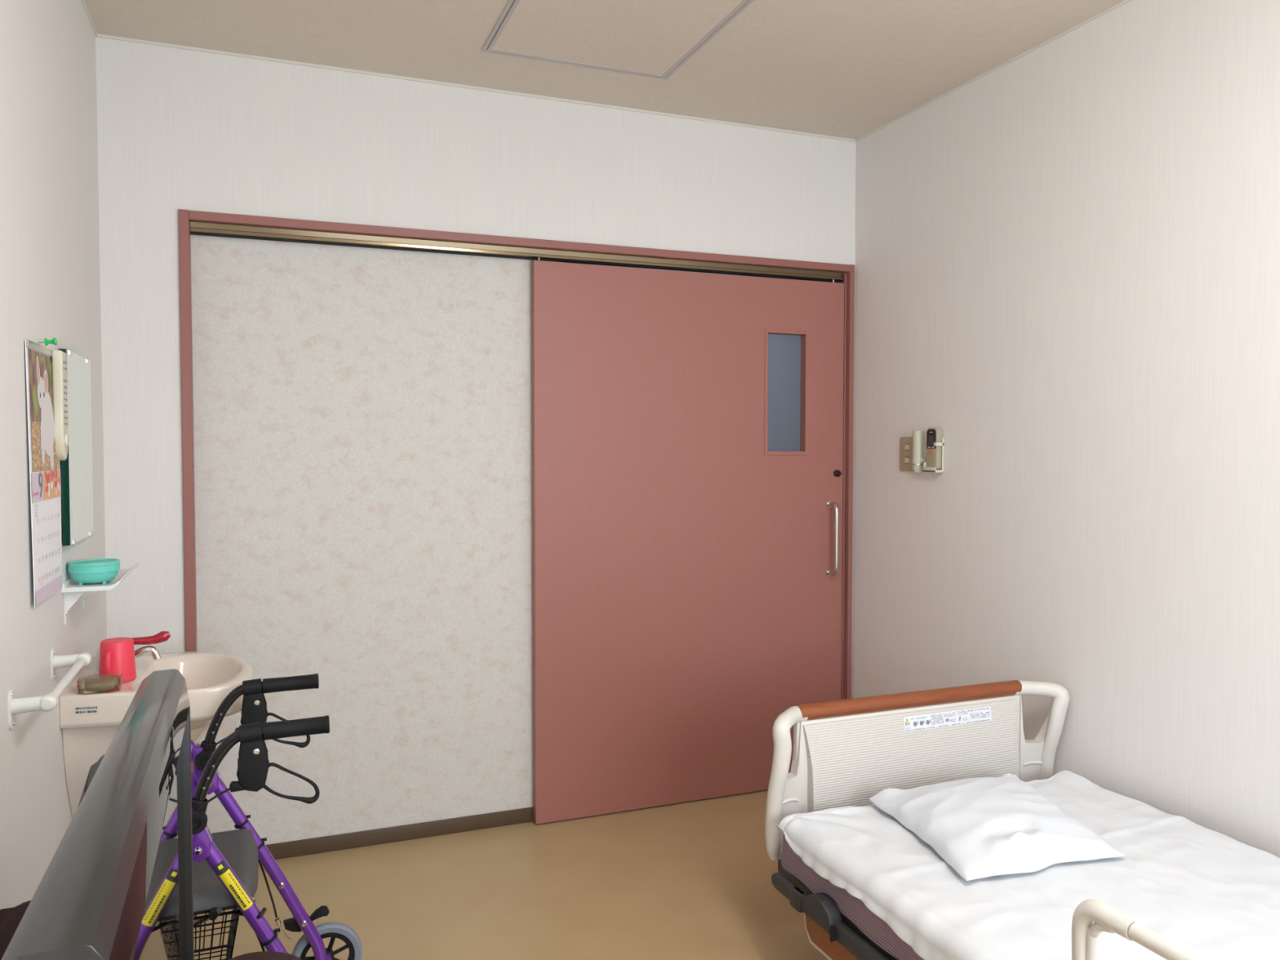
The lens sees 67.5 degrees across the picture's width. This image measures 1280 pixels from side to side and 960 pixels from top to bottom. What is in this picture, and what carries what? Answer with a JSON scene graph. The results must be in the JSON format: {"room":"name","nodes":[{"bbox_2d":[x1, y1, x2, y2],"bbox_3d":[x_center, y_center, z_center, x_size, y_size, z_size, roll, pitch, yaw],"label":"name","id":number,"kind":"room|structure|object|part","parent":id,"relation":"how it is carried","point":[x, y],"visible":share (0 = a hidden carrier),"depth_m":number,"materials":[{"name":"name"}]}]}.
{"room":"hospital room","nodes":[
{"label":"hospital room","id":0,"kind":"room"},
{"bbox_2d":[0,0,106,909],"bbox_3d":[-0.768,0.042,0.650,0.100,2.500,4.820,-1,2,-22],"label":"wall","id":1,"kind":"structure","parent":0,"point":[50,269],"depth_m":1.98,"materials":[{"name":"paint"}]},
{"bbox_2d":[25,339,62,607],"bbox_3d":[-1.241,-0.017,2.001,0.011,0.524,0.273,-1,2,-22],"label":"wall calendar","id":2,"kind":"object","parent":1,"relation":"attached to","point":[44,464],"visible":0.97,"depth_m":1.97,"materials":[{"name":"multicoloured paper"}]},
{"bbox_2d":[28,348,59,471],"bbox_3d":[-1.241,-0.141,1.997,0.007,0.243,0.245,-1,2,-22],"label":"print","id":3,"kind":"object","parent":2,"relation":"on","point":[42,446],"depth_m":1.97},
{"bbox_2d":[37,337,57,346],"bbox_3d":[-1.231,-0.287,1.987,0.039,0.018,0.017,-1,2,-22],"label":"pin","id":4,"kind":"object","parent":1,"relation":"attached to","point":[54,340],"visible":0.92,"depth_m":1.99,"materials":[{"name":"green plastic"}]},
{"bbox_2d":[8,648,91,729],"bbox_3d":[-1.169,0.407,1.915,0.076,0.072,0.407,-1,2,-22],"label":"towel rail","id":5,"kind":"object","parent":1,"relation":"attached to","point":[48,702],"visible":1,"depth_m":1.79,"materials":[{"name":"white paint"}]},
{"bbox_2d":[51,350,69,460],"bbox_3d":[-1.276,-0.163,2.105,0.032,0.239,0.056,-1,2,-22],"label":"thermometer","id":6,"kind":"object","parent":1,"relation":"attached to","point":[59,363],"visible":0.96,"depth_m":2.08,"materials":[{"name":"beige plastic"}]},
{"bbox_2d":[58,348,93,546],"bbox_3d":[-1.369,-0.079,2.330,0.022,0.454,0.328,-1,2,-22],"label":"wall mirror","id":7,"kind":"object","parent":1,"relation":"attached to","point":[77,480],"visible":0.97,"depth_m":2.29,"materials":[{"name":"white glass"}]},
{"bbox_2d":[80,0,97,36],"bbox_3d":[-0.714,-1.204,0.615,0.006,0.008,4.594,-1,2,-22],"label":"trim","id":8,"kind":"structure","parent":1,"relation":"attached to","point":[83,2],"depth_m":2.63,"materials":[{"name":"white plastic"}]},
{"bbox_2d":[61,562,139,624],"bbox_3d":[-1.323,0.276,2.364,0.124,0.104,0.335,-1,2,-22],"label":"wall shelf","id":9,"kind":"object","parent":1,"relation":"attached to","point":[72,590],"visible":0.76,"depth_m":2.22,"materials":[{"name":"white plastic"}]},
{"bbox_2d":[66,558,119,585],"bbox_3d":[-1.292,0.218,2.269,0.109,0.052,0.109,-1,2,-22],"label":"container","id":10,"kind":"object","parent":9,"relation":"on","point":[102,571],"visible":1,"depth_m":2.23,"materials":[{"name":"teal plastic"}]},
{"bbox_3d":[-1.292,0.197,2.269,0.109,0.010,0.109,-1,2,-22],"label":"lid","id":11,"kind":"part","parent":10,"relation":"part of","materials":[{"name":"teal plastic"}]},
{"bbox_2d":[61,562,139,592],"bbox_3d":[-1.323,0.238,2.363,0.124,0.027,0.335,-1,2,-22],"label":"tray","id":12,"kind":"object","parent":9,"relation":"on","point":[69,585],"depth_m":2.23,"materials":[{"name":"white plastic"}]},
{"bbox_2d":[59,631,253,817],"bbox_3d":[-1.183,0.596,2.401,0.402,0.433,0.481,-1,2,-22],"label":"basin","id":13,"kind":"object","parent":1,"relation":"attached to","point":[89,723],"visible":0.56,"depth_m":2.22,"materials":[{"name":"beige ceramic"}]},
{"bbox_2d":[76,673,123,694],"bbox_3d":[-1.236,0.467,2.195,0.088,0.030,0.068,-1,2,-22],"label":"soap box","id":14,"kind":"object","parent":13,"relation":"on","point":[108,682],"visible":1,"depth_m":2.17,"materials":[{"name":"beige plastic"}]},
{"bbox_2d":[78,683,122,694],"bbox_3d":[-1.236,0.475,2.195,0.084,0.012,0.064,-1,2,-22],"label":"tray","id":15,"kind":"object","parent":14,"relation":"on","point":[83,688],"depth_m":2.16,"materials":[{"name":"beige plastic"}]},
{"bbox_2d":[98,637,136,682],"bbox_3d":[-1.257,0.431,2.292,0.080,0.096,0.094,1,2,26],"label":"mug","id":16,"kind":"object","parent":13,"relation":"on","point":[117,655],"visible":0.79,"depth_m":2.27,"materials":[{"name":"red plastic"}]},
{"bbox_3d":[-1.246,0.432,2.250,0.012,0.063,0.029,0,2,-9],"label":"handle","id":17,"kind":"part","parent":16,"relation":"part of","materials":[{"name":"red plastic"}]},
{"bbox_2d":[93,631,170,675],"bbox_3d":[-1.260,0.428,2.379,0.171,0.097,0.052,-1,2,-22],"label":"faucet","id":18,"kind":"object","parent":13,"relation":"on","point":[163,636],"depth_m":2.39,"materials":[{"name":"silver metal"}]},
{"bbox_2d":[190,234,564,844],"bbox_3d":[-0.834,0.203,3.188,1.198,2.005,0.065,-1,2,-22],"label":"wall","id":19,"kind":"structure","parent":0,"point":[362,415],"depth_m":3.13,"materials":[{"name":"paint"}]},
{"bbox_2d":[265,806,533,859],"bbox_3d":[-0.812,1.179,3.192,1.180,0.052,0.006,-1,2,-22],"label":"baseboard","id":20,"kind":"structure","parent":19,"relation":"attached to","point":[464,824],"depth_m":3.19,"materials":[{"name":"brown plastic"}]},
{"bbox_2d":[95,36,855,668],"bbox_3d":[-0.387,-0.050,3.327,2.580,2.500,0.120,-1,2,-22],"label":"wall","id":21,"kind":"structure","parent":0,"point":[177,128],"depth_m":3.01,"materials":[{"name":"paint"}]},
{"bbox_2d":[95,33,856,142],"bbox_3d":[-0.364,-1.293,3.226,2.580,0.008,0.006,-1,2,-22],"label":"trim","id":22,"kind":"structure","parent":21,"relation":"attached to","point":[103,36],"depth_m":3.12,"materials":[{"name":"white plastic"}]},
{"bbox_2d":[177,208,854,772],"bbox_3d":[-0.281,0.191,3.338,2.363,2.018,0.073,-1,2,-22],"label":"trim","id":23,"kind":"structure","parent":21,"relation":"attached to","point":[185,216],"depth_m":3.09,"materials":[{"name":"red wood"}]},
{"bbox_2d":[190,231,843,282],"bbox_3d":[-0.283,-0.760,3.320,2.313,0.003,0.028,-1,2,-22],"label":"trim","id":24,"kind":"structure","parent":21,"relation":"attached to","point":[191,233],"depth_m":3.23,"materials":[{"name":"black"}]},
{"bbox_2d":[190,222,844,280],"bbox_3d":[-0.281,-0.776,3.315,2.312,0.028,0.034,-1,2,-22],"label":"sliding door rail","id":25,"kind":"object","parent":21,"relation":"attached to","point":[197,227],"depth_m":3.22,"materials":[{"name":"gold metal"}]},
{"bbox_2d":[531,257,844,824],"bbox_3d":[0.220,0.210,3.510,1.240,1.955,0.096,-1,2,-22],"label":"door","id":26,"kind":"structure","parent":21,"relation":"in","point":[687,427],"depth_m":3.49,"materials":[{"name":"red laminate"}]},
{"bbox_3d":[0.546,-0.333,3.663,0.174,0.458,0.004,-1,2,-22],"label":"pane","id":27,"kind":"part","parent":26,"relation":"part of","materials":[{"name":"blue"}]},
{"bbox_3d":[0.747,0.228,3.700,0.019,0.287,0.060,-1,2,-22],"label":"handle","id":28,"kind":"part","parent":26,"relation":"part of","materials":[{"name":"silver metal"}]},
{"bbox_2d":[193,789,828,959],"bbox_3d":[0.435,1.310,1.294,2.780,0.080,5.050,-1,2,-22],"label":"floor","id":29,"kind":"structure","parent":0,"point":[691,880],"depth_m":2.83,"materials":[{"name":"plastic"}]},
{"bbox_2d":[0,900,31,959],"bbox_3d":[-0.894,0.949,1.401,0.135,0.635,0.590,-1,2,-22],"label":"padded chair","id":30,"kind":"object","parent":29,"relation":"on","point":[11,918],"visible":0.29,"depth_m":1.37,"materials":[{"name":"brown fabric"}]},
{"bbox_2d":[228,951,301,959],"bbox_3d":[-0.641,1.036,1.585,0.188,0.451,0.188,-1,2,-22],"label":"stool","id":31,"kind":"object","parent":29,"relation":"on","point":[263,955],"visible":1,"depth_m":1.63,"materials":[{"name":"brown fabric"}]},
{"bbox_2d":[190,673,362,959],"bbox_3d":[-0.883,0.855,2.020,0.609,0.780,0.481,-1,2,-22],"label":"rollator","id":32,"kind":"object","parent":29,"relation":"on","point":[225,864],"visible":0.8,"depth_m":1.97,"materials":[{"name":"purple paint"}]},
{"bbox_3d":[-1.080,0.893,2.162,0.199,0.501,0.028,-1,2,-22],"label":"leg","id":33,"kind":"part","parent":32,"relation":"part of","materials":[{"name":"purple paint"}]},
{"bbox_3d":[-0.836,0.643,1.800,0.044,0.043,0.020,-1,2,-22],"label":"clamp knob","id":34,"kind":"part","parent":32,"relation":"part of","materials":[{"name":"black plastic"}]},
{"bbox_3d":[-0.845,0.669,1.825,0.054,0.110,0.038,-1,2,-22],"label":"joint plate","id":35,"kind":"part","parent":32,"relation":"part of","materials":[{"name":"purple paint"}]},
{"bbox_3d":[-0.976,0.631,2.153,0.044,0.043,0.020,-1,2,-22],"label":"clamp knob","id":36,"kind":"part","parent":32,"relation":"part of","materials":[{"name":"black plastic"}]},
{"bbox_3d":[-0.985,0.657,2.178,0.054,0.110,0.038,-1,2,-22],"label":"joint plate","id":37,"kind":"part","parent":32,"relation":"part of","materials":[{"name":"purple paint"}]},
{"bbox_3d":[-0.953,0.813,1.992,0.296,0.038,0.336,-1,2,-22],"label":"seat","id":38,"kind":"part","parent":32,"relation":"part of","materials":[{"name":"grey plastic"}]},
{"bbox_3d":[-0.795,0.575,1.841,0.148,0.193,0.022,-1,2,-22],"label":"handle stem","id":39,"kind":"part","parent":32,"relation":"part of","materials":[{"name":"black metal"}]},
{"bbox_2d":[193,906,266,959],"bbox_3d":[-0.914,0.940,1.985,0.264,0.218,0.362,-1,2,-22],"label":"wire basket","id":40,"kind":"object","parent":32,"relation":"on","point":[255,917],"depth_m":1.89,"materials":[{"name":"black metal"}]},
{"bbox_3d":[-0.935,0.563,2.195,0.148,0.193,0.022,-1,2,-22],"label":"handle stem","id":41,"kind":"part","parent":32,"relation":"part of","materials":[{"name":"black metal"}]},
{"bbox_3d":[-0.750,0.882,1.870,0.310,0.570,0.028,-1,2,-22],"label":"leg","id":42,"kind":"part","parent":32,"relation":"part of","materials":[{"name":"purple paint"}]},
{"bbox_3d":[-0.890,0.870,2.223,0.310,0.570,0.028,-1,2,-22],"label":"leg","id":43,"kind":"part","parent":32,"relation":"part of","materials":[{"name":"purple paint"}]},
{"bbox_3d":[-0.839,1.059,2.256,0.039,0.067,0.011,-1,2,-22],"label":"brake rod","id":44,"kind":"part","parent":32,"relation":"part of","materials":[{"name":"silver metal"}]},
{"bbox_3d":[-0.827,0.585,2.238,0.107,0.091,0.013,-1,2,-22],"label":"brake lever","id":45,"kind":"part","parent":32,"relation":"part of","materials":[{"name":"black rubber"}]},
{"bbox_3d":[-0.687,0.597,1.885,0.107,0.091,0.013,-1,2,-22],"label":"brake lever","id":46,"kind":"part","parent":32,"relation":"part of","materials":[{"name":"black rubber"}]},
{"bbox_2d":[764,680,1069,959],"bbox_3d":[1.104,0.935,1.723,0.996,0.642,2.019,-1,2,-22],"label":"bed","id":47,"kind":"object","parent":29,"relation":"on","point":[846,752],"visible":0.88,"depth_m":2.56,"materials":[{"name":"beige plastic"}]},
{"bbox_3d":[0.413,0.972,2.167,0.034,0.060,0.110,-1,2,-22],"label":"release lever","id":48,"kind":"part","parent":47,"relation":"part of","materials":[{"name":"grey plastic"}]},
{"bbox_3d":[0.682,1.019,1.497,0.028,0.044,1.904,-1,2,-22],"label":"frame","id":49,"kind":"part","parent":47,"relation":"part of","materials":[{"name":"grey plastic"}]},
{"bbox_2d":[780,833,924,959],"bbox_3d":[1.118,0.928,1.674,0.921,0.118,1.878,-1,2,-22],"label":"mattress","id":50,"kind":"object","parent":47,"relation":"on","point":[852,908],"visible":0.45,"depth_m":2.09,"materials":[{"name":"brown fabric"}]},
{"bbox_2d":[776,770,1279,959],"bbox_3d":[1.115,0.894,1.660,0.938,0.107,1.893,-1,2,-22],"label":"sheet","id":51,"kind":"object","parent":50,"relation":"on","point":[1215,895],"visible":0.73,"depth_m":2.00,"materials":[{"name":"white fabric"}]},
{"bbox_2d":[869,773,1124,880],"bbox_3d":[0.854,0.788,2.279,0.553,0.065,0.485,-1,2,-22],"label":"pillow","id":52,"kind":"object","parent":51,"relation":"on","point":[981,827],"visible":1,"depth_m":2.16,"materials":[{"name":"white fabric"}]},
{"bbox_3d":[0.750,0.604,2.635,0.732,0.043,0.042,-1,2,-22],"label":"wood rail","id":53,"kind":"part","parent":47,"relation":"part of","materials":[{"name":"brown wood"}]},
{"bbox_3d":[0.760,0.794,2.617,0.713,0.322,0.031,-1,2,-22],"label":"headboard panel","id":54,"kind":"part","parent":47,"relation":"part of","materials":[{"name":"white plastic"}]},
{"bbox_3d":[0.764,0.780,2.607,0.956,0.391,0.117,-1,2,-22],"label":"headboard frame","id":55,"kind":"part","parent":47,"relation":"part of","materials":[{"name":"white plastic"}]},
{"bbox_2d":[1071,898,1206,959],"bbox_3d":[0.807,0.820,1.099,0.031,0.374,0.789,-1,2,-22],"label":"bed rail","id":56,"kind":"object","parent":47,"relation":"attached to","point":[1106,917],"visible":1,"depth_m":1.39,"materials":[{"name":"white plastic"}]},
{"bbox_3d":[-0.491,1.121,1.120,0.363,0.310,0.720,-1,2,-22],"label":"cabinet","id":57,"kind":"object","parent":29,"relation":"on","visible":0},
{"bbox_2d":[1,668,194,959],"bbox_3d":[-0.569,0.637,1.085,0.193,0.658,0.896,-1,2,-22],"label":"television","id":58,"kind":"object","parent":57,"relation":"on","point":[117,884],"visible":1,"depth_m":0.94,"materials":[{"name":"grey plastic"}]},
{"bbox_2d":[84,0,1124,139],"bbox_3d":[0.478,-1.264,1.099,2.780,0.080,4.820,-1,2,-22],"label":"ceiling","id":59,"kind":"structure","parent":0,"point":[844,68],"depth_m":2.82,"materials":[{"name":"paper"}]},
{"bbox_2d":[481,0,754,79],"bbox_3d":[-0.083,-1.276,2.693,0.603,0.005,0.603,-1,2,-22],"label":"ceiling hatch","id":60,"kind":"object","parent":59,"relation":"attached to","point":[652,38],"visible":1,"depth_m":2.73,"materials":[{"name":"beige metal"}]},
{"bbox_2d":[564,262,819,281],"bbox_3d":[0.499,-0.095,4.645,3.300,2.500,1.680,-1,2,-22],"label":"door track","id":61,"kind":"structure","parent":0,"point":[564,262],"depth_m":5.36,"materials":[{"name":"black metal"}]},
{"bbox_2d":[851,0,1279,857],"bbox_3d":[1.724,0.008,1.636,0.100,2.500,4.820,-1,2,-22],"label":"wall","id":62,"kind":"structure","parent":0,"point":[1067,258],"depth_m":2.65,"materials":[{"name":"paint"}]},
{"bbox_2d":[840,272,846,699],"bbox_3d":[0.783,0.189,3.794,0.008,1.991,0.088,-1,2,-22],"label":"trim","id":63,"kind":"structure","parent":62,"relation":"attached to","point":[844,282],"depth_m":3.75,"materials":[{"name":"red"}]},
{"bbox_2d":[899,436,912,471],"bbox_3d":[0.953,-0.093,3.428,0.011,0.122,0.074,-1,2,-22],"label":"wall switch","id":64,"kind":"object","parent":62,"relation":"attached to","point":[905,442],"visible":0.8,"depth_m":3.43,"materials":[{"name":"beige plastic"}]},
{"bbox_2d":[911,430,925,473],"bbox_3d":[0.970,-0.097,3.345,0.041,0.151,0.043,-1,2,-22],"label":"torch","id":65,"kind":"object","parent":62,"relation":"attached to","point":[918,459],"visible":0.98,"depth_m":3.33,"materials":[{"name":"beige plastic"}]},
{"bbox_2d":[923,438,943,472],"bbox_3d":[1.002,-0.085,3.271,0.036,0.116,0.067,-1,2,-22],"label":"remote holder","id":66,"kind":"object","parent":62,"relation":"attached to","point":[931,469],"visible":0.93,"depth_m":3.25,"materials":[{"name":"beige plastic"}]},
{"bbox_2d":[925,427,942,469],"bbox_3d":[1.003,-0.107,3.271,0.025,0.142,0.054,-1,2,-22],"label":"remote control","id":67,"kind":"object","parent":66,"relation":"in","point":[934,453],"visible":0.96,"depth_m":3.25,"materials":[{"name":"beige plastic"}]},
{"bbox_2d":[855,0,1132,142],"bbox_3d":[1.679,-1.236,1.562,0.006,0.008,4.594,-1,2,-22],"label":"trim","id":68,"kind":"structure","parent":62,"relation":"attached to","point":[1125,2],"depth_m":2.96,"materials":[{"name":"white plastic"}]}
]}

